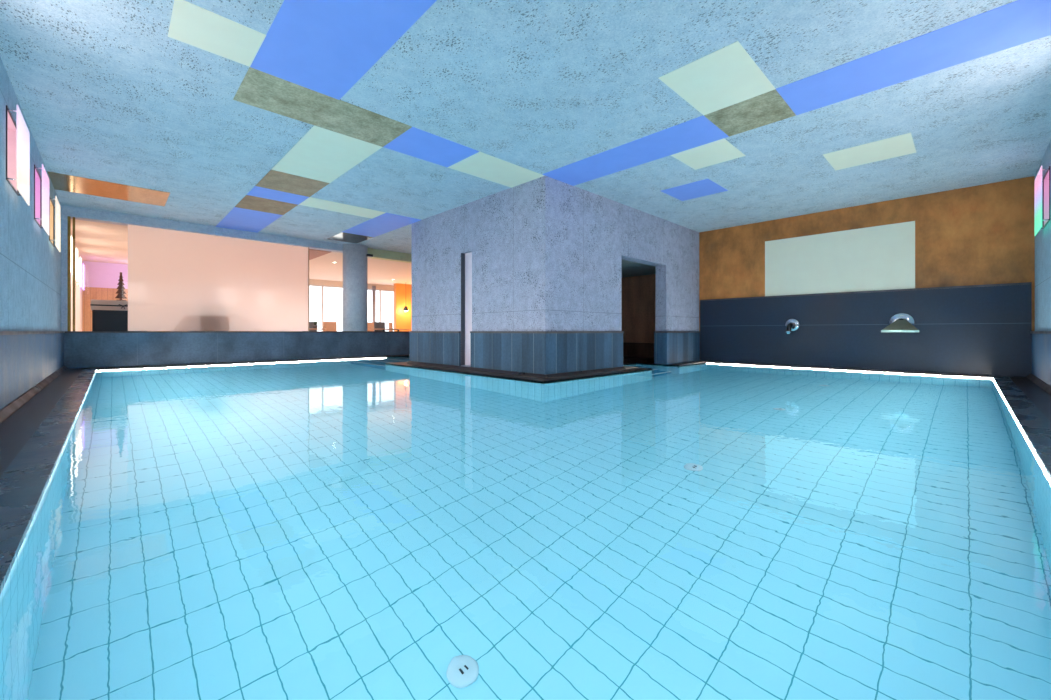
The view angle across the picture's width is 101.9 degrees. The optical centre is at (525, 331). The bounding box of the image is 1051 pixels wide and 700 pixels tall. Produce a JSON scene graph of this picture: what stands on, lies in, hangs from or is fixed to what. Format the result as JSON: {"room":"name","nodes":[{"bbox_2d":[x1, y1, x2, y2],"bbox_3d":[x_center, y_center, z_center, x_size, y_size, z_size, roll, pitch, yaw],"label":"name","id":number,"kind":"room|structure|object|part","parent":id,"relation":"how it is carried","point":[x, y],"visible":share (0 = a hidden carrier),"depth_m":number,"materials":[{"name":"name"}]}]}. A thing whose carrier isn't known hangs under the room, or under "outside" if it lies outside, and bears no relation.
{"room":"indoor swimming pool","nodes":[
{"label":"indoor swimming pool","id":0,"kind":"room"},
{"bbox_2d":[0,57,81,330],"bbox_3d":[-6.492,-0.735,5.525,0.360,2.890,19.030,0,0,-44],"label":"wall","id":1,"kind":"structure","parent":0,"point":[30,265],"depth_m":4.36,"materials":[{"name":"paint"}]},
{"bbox_2d":[6,104,29,205],"bbox_3d":[-4.648,-1.550,3.684,0.410,0.700,0.700,0,0,-44],"label":"wall light","id":2,"kind":"object","parent":1,"relation":"attached to","point":[17,134],"visible":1,"depth_m":3.84,"materials":[{"name":"glass"}]},
{"bbox_3d":[-4.548,-1.580,3.781,0.008,0.616,0.616,0,0,-44],"label":"frame","id":3,"kind":"part","parent":2,"relation":"part of","materials":[{"name":"metal"}]},
{"bbox_2d":[16,104,29,205],"bbox_3d":[-4.504,-1.550,3.824,0.008,0.700,0.700,0,0,-44],"label":"diffuser","id":4,"kind":"object","parent":2,"relation":"attached to","point":[22,132],"depth_m":3.76,"materials":[{"name":"grey glass"}]},
{"bbox_2d":[0,331,64,409],"bbox_3d":[-4.004,0.325,3.243,0.042,0.650,11.570,0,0,-44],"label":"trim","id":5,"kind":"structure","parent":1,"relation":"attached to","point":[27,358],"depth_m":4.16,"materials":[{"name":"tile"}]},
{"bbox_2d":[0,366,67,423],"bbox_3d":[-3.981,0.623,3.265,0.045,0.055,11.510,0,0,-44],"label":"baseboard","id":6,"kind":"structure","parent":1,"relation":"attached to","point":[8,410],"depth_m":4.01,"materials":[{"name":"stone"}]},
{"bbox_2d":[34,164,48,234],"bbox_3d":[-5.872,-1.550,4.949,0.410,0.700,0.700,0,0,-44],"label":"wall light","id":7,"kind":"object","parent":1,"relation":"attached to","point":[41,186],"visible":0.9,"depth_m":5.19,"materials":[{"name":"glass"}]},
{"bbox_3d":[-5.772,-1.580,5.046,0.008,0.616,0.616,0,0,-44],"label":"frame","id":8,"kind":"part","parent":7,"relation":"part of","materials":[{"name":"glass"}]},
{"bbox_2d":[42,164,48,234],"bbox_3d":[-5.728,-1.550,5.089,0.008,0.700,0.700,0,0,-44],"label":"diffuser","id":9,"kind":"object","parent":7,"relation":"attached to","point":[45,180],"depth_m":5.04,"materials":[{"name":"grey"}]},
{"bbox_2d":[49,196,60,251],"bbox_3d":[-6.971,-1.550,6.085,0.410,0.700,0.700,0,0,-44],"label":"wall light","id":10,"kind":"object","parent":1,"relation":"attached to","point":[57,207],"visible":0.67,"depth_m":6.24,"materials":[{"name":"white glass"}]},
{"bbox_3d":[-6.871,-1.580,6.181,0.008,0.616,0.616,0,0,-44],"label":"frame","id":11,"kind":"part","parent":10,"relation":"part of","materials":[{"name":"metal"}]},
{"bbox_2d":[55,196,60,251],"bbox_3d":[-6.826,-1.550,6.224,0.008,0.700,0.700,0,0,-44],"label":"diffuser","id":12,"kind":"object","parent":10,"relation":"attached to","point":[57,206],"depth_m":6.12,"materials":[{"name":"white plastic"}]},
{"bbox_2d":[71,236,72,273],"bbox_3d":[-8.993,-1.500,8.413,0.062,0.700,0.520,0,0,-44],"label":"wall light","id":13,"kind":"object","parent":1,"relation":"attached to","point":[71,236],"visible":0.43,"depth_m":8.32,"materials":[{"name":"paint"}]},
{"bbox_2d":[75,248,77,280],"bbox_3d":[-10.175,-1.500,9.635,0.062,0.700,0.520,0,0,-44],"label":"wall light","id":14,"kind":"object","parent":1,"relation":"attached to","point":[76,250],"visible":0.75,"depth_m":9.48,"materials":[{"name":"paint"}]},
{"bbox_2d":[76,248,77,280],"bbox_3d":[-10.158,-1.500,9.652,0.012,0.700,0.520,0,0,-44],"label":"diffuser","id":15,"kind":"object","parent":14,"relation":"attached to","point":[76,248],"depth_m":9.47,"materials":[{"name":"grey plastic"}]},
{"bbox_2d":[77,257,81,286],"bbox_3d":[-11.288,-1.500,10.785,0.062,0.700,0.520,0,0,-44],"label":"wall light","id":16,"kind":"object","parent":1,"relation":"attached to","point":[79,281],"visible":0.93,"depth_m":10.64,"materials":[{"name":"paint"}]},
{"bbox_2d":[80,257,81,286],"bbox_3d":[-11.270,-1.500,10.802,0.012,0.700,0.520,0,0,-44],"label":"diffuser","id":17,"kind":"object","parent":16,"relation":"attached to","point":[80,257],"depth_m":10.70,"materials":[{"name":"grey"}]},
{"bbox_2d":[80,264,83,289],"bbox_3d":[-12.262,-1.500,11.791,0.062,0.700,0.520,0,0,-44],"label":"wall light","id":18,"kind":"object","parent":1,"relation":"attached to","point":[83,264],"visible":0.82,"depth_m":11.68,"materials":[{"name":"paint"}]},
{"bbox_2d":[67,206,342,252],"bbox_3d":[-6.158,-2.095,9.348,5.290,0.170,0.240,0,0,-44],"label":"trim","id":19,"kind":"structure","parent":1,"relation":"attached to","point":[78,213],"depth_m":8.59,"materials":[{"name":"concrete"}]},
{"bbox_2d":[61,205,67,330],"bbox_3d":[-8.085,-1.090,7.483,0.073,2.180,0.240,0,0,-44],"label":"wall pier","id":20,"kind":"object","parent":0,"point":[64,218],"visible":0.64,"depth_m":7.40,"materials":[{"name":"paint"}]},
{"bbox_2d":[64,331,408,368],"bbox_3d":[-4.530,0.325,10.920,9.902,0.650,0.285,0,0,-44],"label":"wall","id":21,"kind":"structure","parent":0,"point":[82,349],"depth_m":8.89,"materials":[{"name":"tile"}]},
{"bbox_2d":[68,216,308,330],"bbox_3d":[-6.607,-1.005,8.844,3.945,2.010,0.100,0,0,-44],"label":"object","id":22,"kind":"structure","parent":21,"relation":"in","point":[178,280],"depth_m":8.87,"materials":[{"name":"clear glass"}]},
{"bbox_3d":[-7.992,-1.005,7.504,0.090,2.010,0.100,0,0,-44],"label":"brass frame","id":23,"kind":"part","parent":22,"relation":"part of","materials":[{"name":"gold metal"}]},
{"bbox_3d":[-6.335,-1.008,9.107,3.160,2.005,0.001,0,0,-44],"label":"frosted pane","id":24,"kind":"part","parent":22,"relation":"part of","materials":[{"name":"glass"}]},
{"bbox_2d":[343,244,372,330],"bbox_3d":[-4.338,-1.090,10.914,0.635,2.180,0.590,0,0,-44],"label":"concrete column","id":25,"kind":"structure","parent":21,"relation":"on","point":[355,256],"depth_m":10.65,"materials":[{"name":"concrete"}]},
{"bbox_2d":[82,261,393,289],"bbox_3d":[-9.056,-0.705,16.402,11.803,2.710,0.230,0,0,-44],"label":"wall","id":26,"kind":"structure","parent":0,"point":[96,274],"depth_m":12.86,"materials":[{"name":"paint"}]},
{"bbox_2d":[82,287,127,330],"bbox_3d":[-11.218,-0.325,14.150,4.843,1.950,0.060,0,0,-44],"label":"trim","id":27,"kind":"structure","parent":26,"relation":"attached to","point":[89,293],"depth_m":12.56,"materials":[{"name":"brown wood"}]},
{"bbox_2d":[309,284,342,330],"bbox_3d":[-8.193,-0.655,17.203,1.750,2.410,0.080,0,0,-44],"label":"window frame","id":28,"kind":"structure","parent":26,"relation":"in","point":[321,286],"depth_m":17.19,"materials":[{"name":"white plastic"}]},
{"bbox_2d":[367,288,393,321],"bbox_3d":[-6.451,-0.655,18.889,2.600,2.410,0.080,0,0,-44],"label":"window","id":29,"kind":"structure","parent":26,"relation":"in","point":[379,290],"depth_m":18.87,"materials":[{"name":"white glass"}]},
{"bbox_2d":[71,219,411,285],"bbox_3d":[-6.685,-2.135,13.952,11.803,0.150,7.050,0,0,-44],"label":"ceiling","id":30,"kind":"structure","parent":0,"point":[94,241],"depth_m":11.90,"materials":[{"name":"paint"}]},
{"bbox_2d":[309,249,330,259],"bbox_3d":[-6.531,-2.030,11.185,1.770,0.060,2.840,0,0,-44],"label":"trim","id":31,"kind":"structure","parent":30,"relation":"attached to","point":[313,253],"depth_m":10.96,"materials":[{"name":"paint"}]},
{"bbox_2d":[367,248,411,262],"bbox_3d":[-2.615,-2.070,12.776,4.570,0.220,0.240,0,0,-44],"label":"trim","id":32,"kind":"structure","parent":30,"relation":"attached to","point":[377,254],"depth_m":11.61,"materials":[{"name":"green paint"}]},
{"bbox_2d":[372,286,375,321],"bbox_3d":[-6.581,-0.675,18.521,0.140,2.610,0.072,0,0,-44],"label":"curtain","id":33,"kind":"object","parent":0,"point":[373,287],"visible":0.62,"depth_m":18.50,"materials":[{"name":"white fabric"}]},
{"bbox_2d":[394,283,411,330],"bbox_3d":[-4.949,-0.705,19.006,1.880,2.710,0.200,0,0,-44],"label":"wall","id":34,"kind":"structure","parent":0,"point":[402,293],"depth_m":18.49,"materials":[{"name":"orange paint"}]},
{"bbox_2d":[412,176,557,366],"bbox_3d":[-0.915,-0.765,7.388,0.280,2.830,3.710,0,0,-44],"label":"wall","id":35,"kind":"structure","parent":0,"point":[511,234],"depth_m":6.76,"materials":[{"name":"concrete"}]},
{"bbox_2d":[461,253,464,364],"bbox_3d":[-1.090,-0.385,7.429,0.083,1.950,0.006,0,0,-44],"label":"trim","id":36,"kind":"structure","parent":35,"relation":"attached to","point":[462,254],"depth_m":7.43,"materials":[{"name":"black metal"}]},
{"bbox_2d":[465,252,471,365],"bbox_3d":[-0.946,-0.385,7.351,0.014,1.950,0.320,0,0,-44],"label":"trim","id":37,"kind":"structure","parent":35,"relation":"attached to","point":[468,256],"depth_m":7.38,"materials":[{"name":"paint"}]},
{"bbox_2d":[407,361,546,378],"bbox_3d":[-1.045,0.625,7.234,0.060,0.050,3.810,0,0,-44],"label":"baseboard","id":38,"kind":"structure","parent":35,"relation":"attached to","point":[543,376],"depth_m":6.84,"materials":[{"name":"stone"}]},
{"bbox_2d":[409,331,546,374],"bbox_3d":[-1.026,0.325,7.271,0.042,0.650,3.782,0,0,-44],"label":"wall paneling","id":39,"kind":"structure","parent":35,"relation":"attached to","point":[517,351],"depth_m":6.79,"materials":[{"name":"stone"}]},
{"bbox_2d":[0,369,1050,594],"bbox_3d":[-0.319,0.663,6.663,9.530,0.034,10.860,0,0,-44],"label":"trim","id":40,"kind":"structure","parent":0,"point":[24,482],"depth_m":2.25,"materials":[{"name":"tile"}]},
{"bbox_2d":[0,0,1050,253],"bbox_3d":[-0.433,-2.305,6.622,10.593,0.250,12.180,0,0,-44],"label":"ceiling","id":41,"kind":"structure","parent":0,"point":[102,89],"depth_m":4.12,"materials":[{"name":"paint"}]},
{"bbox_2d":[47,171,169,205],"bbox_3d":[-6.404,-2.178,6.619,1.288,0.004,1.020,0,0,-44],"label":"ceiling panel","id":42,"kind":"object","parent":41,"relation":"attached to","point":[63,182],"visible":1,"depth_m":6.54,"materials":[{"name":"orange wood"}]},
{"bbox_2d":[168,0,265,66],"bbox_3d":[-2.275,-2.178,3.142,0.520,0.004,0.520,0,0,-44],"label":"ceiling panel","id":43,"kind":"object","parent":41,"relation":"attached to","point":[191,24],"visible":1,"depth_m":3.12,"materials":[{"name":"beige paint"}]},
{"bbox_2d":[215,207,282,232],"bbox_3d":[-5.502,-2.178,8.432,0.760,0.004,1.970,0,0,-44],"label":"ceiling panel","id":44,"kind":"object","parent":41,"relation":"attached to","point":[242,219],"visible":1,"depth_m":8.37,"materials":[{"name":"blue paint"}]},
{"bbox_2d":[235,195,296,214],"bbox_3d":[-4.497,-2.178,7.393,0.760,0.004,0.920,0,0,-44],"label":"ceiling panel","id":45,"kind":"object","parent":41,"relation":"attached to","point":[248,202],"visible":1,"depth_m":7.37,"materials":[{"name":"brown concrete"}]},
{"bbox_2d":[247,186,308,204],"bbox_3d":[-3.975,-2.178,6.854,0.760,0.004,0.580,0,0,-44],"label":"ceiling panel","id":46,"kind":"object","parent":41,"relation":"attached to","point":[256,191],"visible":1,"depth_m":6.83,"materials":[{"name":"blue paint"}]},
{"bbox_2d":[255,170,328,196],"bbox_3d":[-3.461,-2.178,6.323,0.760,0.004,0.900,0,0,-44],"label":"ceiling panel","id":47,"kind":"object","parent":41,"relation":"attached to","point":[275,180],"visible":1,"depth_m":6.28,"materials":[{"name":"brown concrete"}]},
{"bbox_2d":[233,67,411,146],"bbox_3d":[-1.977,-2.178,4.272,1.480,0.004,0.690,0,0,-44],"label":"ceiling panel","id":48,"kind":"object","parent":41,"relation":"attached to","point":[259,89],"visible":1,"depth_m":4.18,"materials":[{"name":"grey concrete"}]},
{"bbox_2d":[271,125,381,182],"bbox_3d":[-2.553,-2.178,5.385,0.760,0.004,1.710,0,0,-44],"label":"ceiling panel","id":49,"kind":"object","parent":41,"relation":"attached to","point":[322,154],"visible":1,"depth_m":5.28,"materials":[{"name":"beige paint"}]},
{"bbox_2d":[299,197,385,218],"bbox_3d":[-3.231,-2.178,7.574,1.310,0.004,0.580,0,0,-44],"label":"ceiling panel","id":50,"kind":"object","parent":41,"relation":"attached to","point":[310,202],"visible":1,"depth_m":7.55,"materials":[{"name":"beige paint"}]},
{"bbox_2d":[250,0,436,99],"bbox_3d":[-1.280,-2.178,3.005,0.720,0.004,2.100,0,0,-44],"label":"ceiling panel","id":51,"kind":"object","parent":41,"relation":"attached to","point":[325,47],"visible":1,"depth_m":3.17,"materials":[{"name":"blue paint"}]},
{"bbox_2d":[327,232,372,242],"bbox_3d":[-4.104,-2.178,9.965,0.720,0.004,0.970,0,0,-44],"label":"ceiling panel","id":52,"kind":"object","parent":41,"relation":"attached to","point":[345,237],"visible":1,"depth_m":9.89,"materials":[{"name":"silver metal"}]},
{"bbox_2d":[342,213,420,236],"bbox_3d":[-3.034,-2.178,8.844,0.740,0.004,2.130,0,0,-44],"label":"ceiling panel","id":53,"kind":"object","parent":41,"relation":"attached to","point":[386,222],"visible":1,"depth_m":8.77,"materials":[{"name":"blue paint"}]},
{"bbox_2d":[384,127,478,166],"bbox_3d":[-1.122,-2.178,5.100,0.900,0.004,0.690,0,0,-44],"label":"ceiling panel","id":54,"kind":"object","parent":41,"relation":"attached to","point":[415,142],"visible":1,"depth_m":5.07,"materials":[{"name":"blue paint"}]},
{"bbox_2d":[447,151,544,187],"bbox_3d":[-0.386,-2.178,5.812,1.150,0.004,0.690,0,0,-44],"label":"ceiling panel","id":55,"kind":"object","parent":41,"relation":"attached to","point":[481,165],"visible":1,"depth_m":5.77,"materials":[{"name":"beige paint"}]},
{"bbox_2d":[542,115,728,185],"bbox_3d":[1.255,-2.178,5.340,0.670,0.004,2.250,0,0,-44],"label":"ceiling panel","id":56,"kind":"object","parent":41,"relation":"attached to","point":[698,131],"visible":1,"depth_m":5.16,"materials":[{"name":"blue paint"}]},
{"bbox_2d":[661,179,727,200],"bbox_3d":[2.612,-2.178,6.605,0.740,0.004,0.740,0,0,-44],"label":"ceiling panel","id":57,"kind":"object","parent":41,"relation":"attached to","point":[705,187],"visible":1,"depth_m":6.59,"materials":[{"name":"blue paint"}]},
{"bbox_2d":[671,138,745,169],"bbox_3d":[2.261,-2.178,5.277,0.690,0.004,0.640,0,0,-44],"label":"ceiling panel","id":58,"kind":"object","parent":41,"relation":"attached to","point":[719,151],"visible":1,"depth_m":5.25,"materials":[{"name":"beige paint"}]},
{"bbox_2d":[659,41,774,114],"bbox_3d":[1.695,-2.178,3.749,0.910,0.004,0.650,0,0,-44],"label":"ceiling panel","id":59,"kind":"object","parent":41,"relation":"attached to","point":[727,76],"visible":1,"depth_m":3.68,"materials":[{"name":"beige paint"}]},
{"bbox_2d":[704,89,795,136],"bbox_3d":[2.263,-2.178,4.298,0.670,0.004,0.650,0,0,-44],"label":"ceiling panel","id":60,"kind":"object","parent":41,"relation":"attached to","point":[767,108],"visible":1,"depth_m":4.28,"materials":[{"name":"grey paint"}]},
{"bbox_2d":[823,133,915,170],"bbox_3d":[4.212,-2.178,5.224,0.740,0.004,0.810,0,0,-44],"label":"ceiling panel","id":61,"kind":"object","parent":41,"relation":"attached to","point":[900,145],"visible":1,"depth_m":5.19,"materials":[{"name":"beige paint"}]},
{"bbox_2d":[776,0,1050,114],"bbox_3d":[3.136,-2.178,3.396,0.670,0.004,1.860,0,0,-44],"label":"ceiling panel","id":62,"kind":"object","parent":41,"relation":"attached to","point":[1018,22],"visible":1,"depth_m":3.35,"materials":[{"name":"blue paint"}]},
{"bbox_2d":[0,354,1050,475],"bbox_3d":[-0.450,0.680,6.682,9.933,0.060,11.570,0,0,-44],"label":"floor","id":63,"kind":"structure","parent":0,"point":[18,428],"depth_m":5.41,"materials":[{"name":"stone"}]},
{"bbox_2d":[96,356,989,383],"bbox_3d":[-0.319,1.333,6.663,9.250,1.355,10.580,0,0,-44],"label":"basin","id":64,"kind":"object","parent":63,"relation":"in","point":[396,356],"visible":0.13,"depth_m":7.72,"materials":[{"name":"tile"}]},
{"bbox_2d":[0,357,1050,699],"bbox_3d":[-0.318,0.680,6.664,9.250,0.001,10.580,0,0,-44],"label":"pool water","id":65,"kind":"object","parent":64,"relation":"in","point":[354,529],"visible":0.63,"depth_m":1.34,"materials":[{"name":"blue liquid"}]},
{"bbox_2d":[994,381,1050,481],"bbox_3d":[3.350,0.673,2.873,9.250,0.004,0.002,0,0,-44],"label":"trim","id":66,"kind":"structure","parent":64,"relation":"attached to","point":[994,381],"depth_m":2.57,"materials":[{"name":"white tile"}]},
{"bbox_2d":[558,181,698,330],"bbox_3d":[2.074,-0.765,7.858,4.670,2.830,0.230,0,0,-44],"label":"wall","id":67,"kind":"structure","parent":0,"point":[596,232],"depth_m":7.09,"materials":[{"name":"paint"}]},
{"bbox_2d":[546,367,625,377],"bbox_3d":[0.988,0.625,6.564,1.930,0.050,0.060,0,0,-44],"label":"baseboard","id":68,"kind":"structure","parent":67,"relation":"attached to","point":[565,374],"depth_m":6.45,"materials":[{"name":"stone"}]},
{"bbox_2d":[547,331,699,373],"bbox_3d":[1.972,0.325,7.737,4.915,0.650,0.282,0,0,-44],"label":"trim","id":69,"kind":"structure","parent":67,"relation":"attached to","point":[567,351],"depth_m":6.83,"materials":[{"name":"stone"}]},
{"bbox_2d":[622,259,655,277],"bbox_3d":[0.864,-1.405,9.109,4.670,0.090,3.250,0,0,-44],"label":"ceiling","id":70,"kind":"structure","parent":0,"point":[629,268],"depth_m":9.38,"materials":[{"name":"paint"}]},
{"bbox_2d":[622,176,1034,342],"bbox_3d":[3.129,-0.735,10.320,0.330,2.890,11.820,0,0,-44],"label":"wall","id":71,"kind":"structure","parent":0,"point":[980,234],"depth_m":6.80,"materials":[{"name":"orange paint"}]},
{"bbox_2d":[101,358,992,378],"bbox_3d":[-0.155,0.673,8.621,14.053,0.005,3.931,0,0,5],"label":"trim","id":72,"kind":"structure","parent":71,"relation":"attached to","point":[366,358],"depth_m":7.74,"materials":[{"name":"white tile"}]},
{"bbox_2d":[623,342,653,358],"bbox_3d":[2.524,0.466,10.715,0.050,0.369,3.240,0,0,-44],"label":"trim","id":73,"kind":"structure","parent":71,"relation":"attached to","point":[633,350],"depth_m":10.43,"materials":[{"name":"wood"}]},
{"bbox_2d":[785,319,799,333],"bbox_3d":[4.949,-0.093,7.976,0.314,0.293,0.240,0,0,-44],"label":"spout","id":74,"kind":"object","parent":71,"relation":"attached to","point":[791,324],"visible":1,"depth_m":8.02,"materials":[{"name":"silver metal"}]},
{"bbox_2d":[765,221,914,295],"bbox_3d":[5.513,-1.235,7.658,0.006,1.090,2.200,0,0,-44],"label":"wall panel","id":75,"kind":"object","parent":71,"relation":"attached to","point":[882,257],"visible":1,"depth_m":7.54,"materials":[{"name":"beige paint"}]},
{"bbox_2d":[700,282,1031,376],"bbox_3d":[5.475,-0.020,7.677,0.034,1.340,4.700,0,0,-44],"label":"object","id":76,"kind":"structure","parent":71,"relation":"attached to","point":[970,329],"depth_m":7.16,"materials":[{"name":"stone"}]},
{"bbox_2d":[881,313,918,332],"bbox_3d":[6.037,-0.140,6.858,0.306,0.320,0.456,0,0,-44],"label":"spout","id":77,"kind":"object","parent":71,"relation":"attached to","point":[900,322],"visible":1,"depth_m":6.87,"materials":[{"name":"silver metal"}]},
{"bbox_3d":[6.032,-0.104,6.853,0.280,0.222,0.450,0,0,-44],"label":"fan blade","id":78,"kind":"part","parent":77,"relation":"part of","materials":[{"name":"metal"}]},
{"bbox_2d":[1035,140,1050,330],"bbox_3d":[3.806,-0.735,2.500,10.233,2.890,0.360,0,0,-44],"label":"wall","id":79,"kind":"structure","parent":0,"point":[1043,237],"depth_m":5.30,"materials":[{"name":"concrete"}]},
{"bbox_2d":[1027,374,1050,394],"bbox_3d":[3.554,0.623,2.580,9.823,0.055,0.045,0,0,-44],"label":"baseboard","id":80,"kind":"structure","parent":79,"relation":"attached to","point":[1047,388],"depth_m":5.03,"materials":[{"name":"tile"}]},
{"bbox_2d":[1030,331,1050,385],"bbox_3d":[3.576,0.325,2.558,9.883,0.650,0.042,0,0,-44],"label":"trim","id":81,"kind":"structure","parent":79,"relation":"attached to","point":[1041,340],"depth_m":5.13,"materials":[{"name":"tile"}]},
{"bbox_2d":[1034,166,1049,235],"bbox_3d":[6.309,-1.550,4.985,0.700,0.700,0.410,0,0,-44],"label":"window","id":82,"kind":"structure","parent":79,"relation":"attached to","point":[1038,181],"depth_m":5.22,"materials":[{"name":"glass"}]},
{"bbox_2d":[1034,166,1041,235],"bbox_3d":[6.169,-1.550,5.129,0.700,0.700,0.008,0,0,-44],"label":"diffuser","id":83,"kind":"object","parent":82,"relation":"attached to","point":[1038,180],"depth_m":5.07,"materials":[{"name":"multicoloured"}]},
{"bbox_3d":[6.212,-1.580,5.085,0.616,0.616,0.008,0,0,-44],"label":"frame","id":84,"kind":"part","parent":82,"relation":"part of","materials":[{"name":"metal"}]},
{"bbox_3d":[-6.685,0.700,13.952,11.803,0.100,7.050,0,0,-44],"label":"floor","id":85,"kind":"structure","parent":0,"visible":0},
{"bbox_2d":[92,310,127,330],"bbox_3d":[-8.566,0.015,9.010,0.820,1.270,0.536,0,0,-44],"label":"cabinet","id":86,"kind":"object","parent":85,"relation":"on","point":[102,320],"visible":0.23,"depth_m":8.72,"materials":[{"name":"black paint"}]},
{"bbox_2d":[90,300,127,310],"bbox_3d":[-8.568,-0.532,9.008,0.866,0.205,0.578,0,0,-44],"label":"table runner","id":87,"kind":"object","parent":86,"relation":"on","point":[95,304],"visible":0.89,"depth_m":8.71,"materials":[{"name":"beige fabric"}]},
{"bbox_2d":[115,272,126,300],"bbox_3d":[-8.467,-0.935,8.922,0.160,0.597,0.160,0,0,1],"label":"tree","id":88,"kind":"object","parent":87,"relation":"on","point":[120,292],"visible":0.96,"depth_m":8.89,"materials":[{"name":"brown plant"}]},
{"bbox_3d":[-8.255,0.110,8.980,0.395,1.020,0.012,0,0,-44],"label":"door","id":89,"kind":"part","parent":86,"relation":"part of","materials":[{"name":"black paint"}]},
{"bbox_2d":[309,322,316,330],"bbox_3d":[-7.149,0.171,14.192,0.459,0.961,0.510,0,0,-13],"label":"lounge chair","id":90,"kind":"object","parent":85,"relation":"on","point":[311,324],"visible":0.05,"depth_m":13.98,"materials":[{"name":"grey fabric"}]},
{"bbox_2d":[323,322,336,330],"bbox_3d":[-6.170,0.171,13.628,0.510,0.961,0.459,0,0,34],"label":"lounge chair","id":91,"kind":"object","parent":85,"relation":"on","point":[329,326],"visible":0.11,"depth_m":13.80,"materials":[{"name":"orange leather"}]},
{"bbox_2d":[367,322,373,330],"bbox_3d":[-5.496,0.171,14.763,0.459,0.961,0.510,0,0,-15],"label":"lounge chair","id":92,"kind":"object","parent":85,"relation":"on","point":[370,325],"visible":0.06,"depth_m":14.99,"materials":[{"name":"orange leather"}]},
{"bbox_2d":[374,322,384,330],"bbox_3d":[-4.782,0.171,14.274,0.510,0.961,0.459,0,0,29],"label":"lounge chair","id":93,"kind":"object","parent":85,"relation":"on","point":[377,325],"visible":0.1,"depth_m":14.44,"materials":[{"name":"grey fabric"}]},
{"bbox_2d":[368,329,398,330],"bbox_3d":[-4.347,0.285,13.049,0.920,0.730,0.920,0,0,-44],"label":"table","id":94,"kind":"object","parent":85,"relation":"on","point":[368,329],"visible":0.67,"depth_m":12.68,"materials":[{"name":"beige wood"}]}
]}

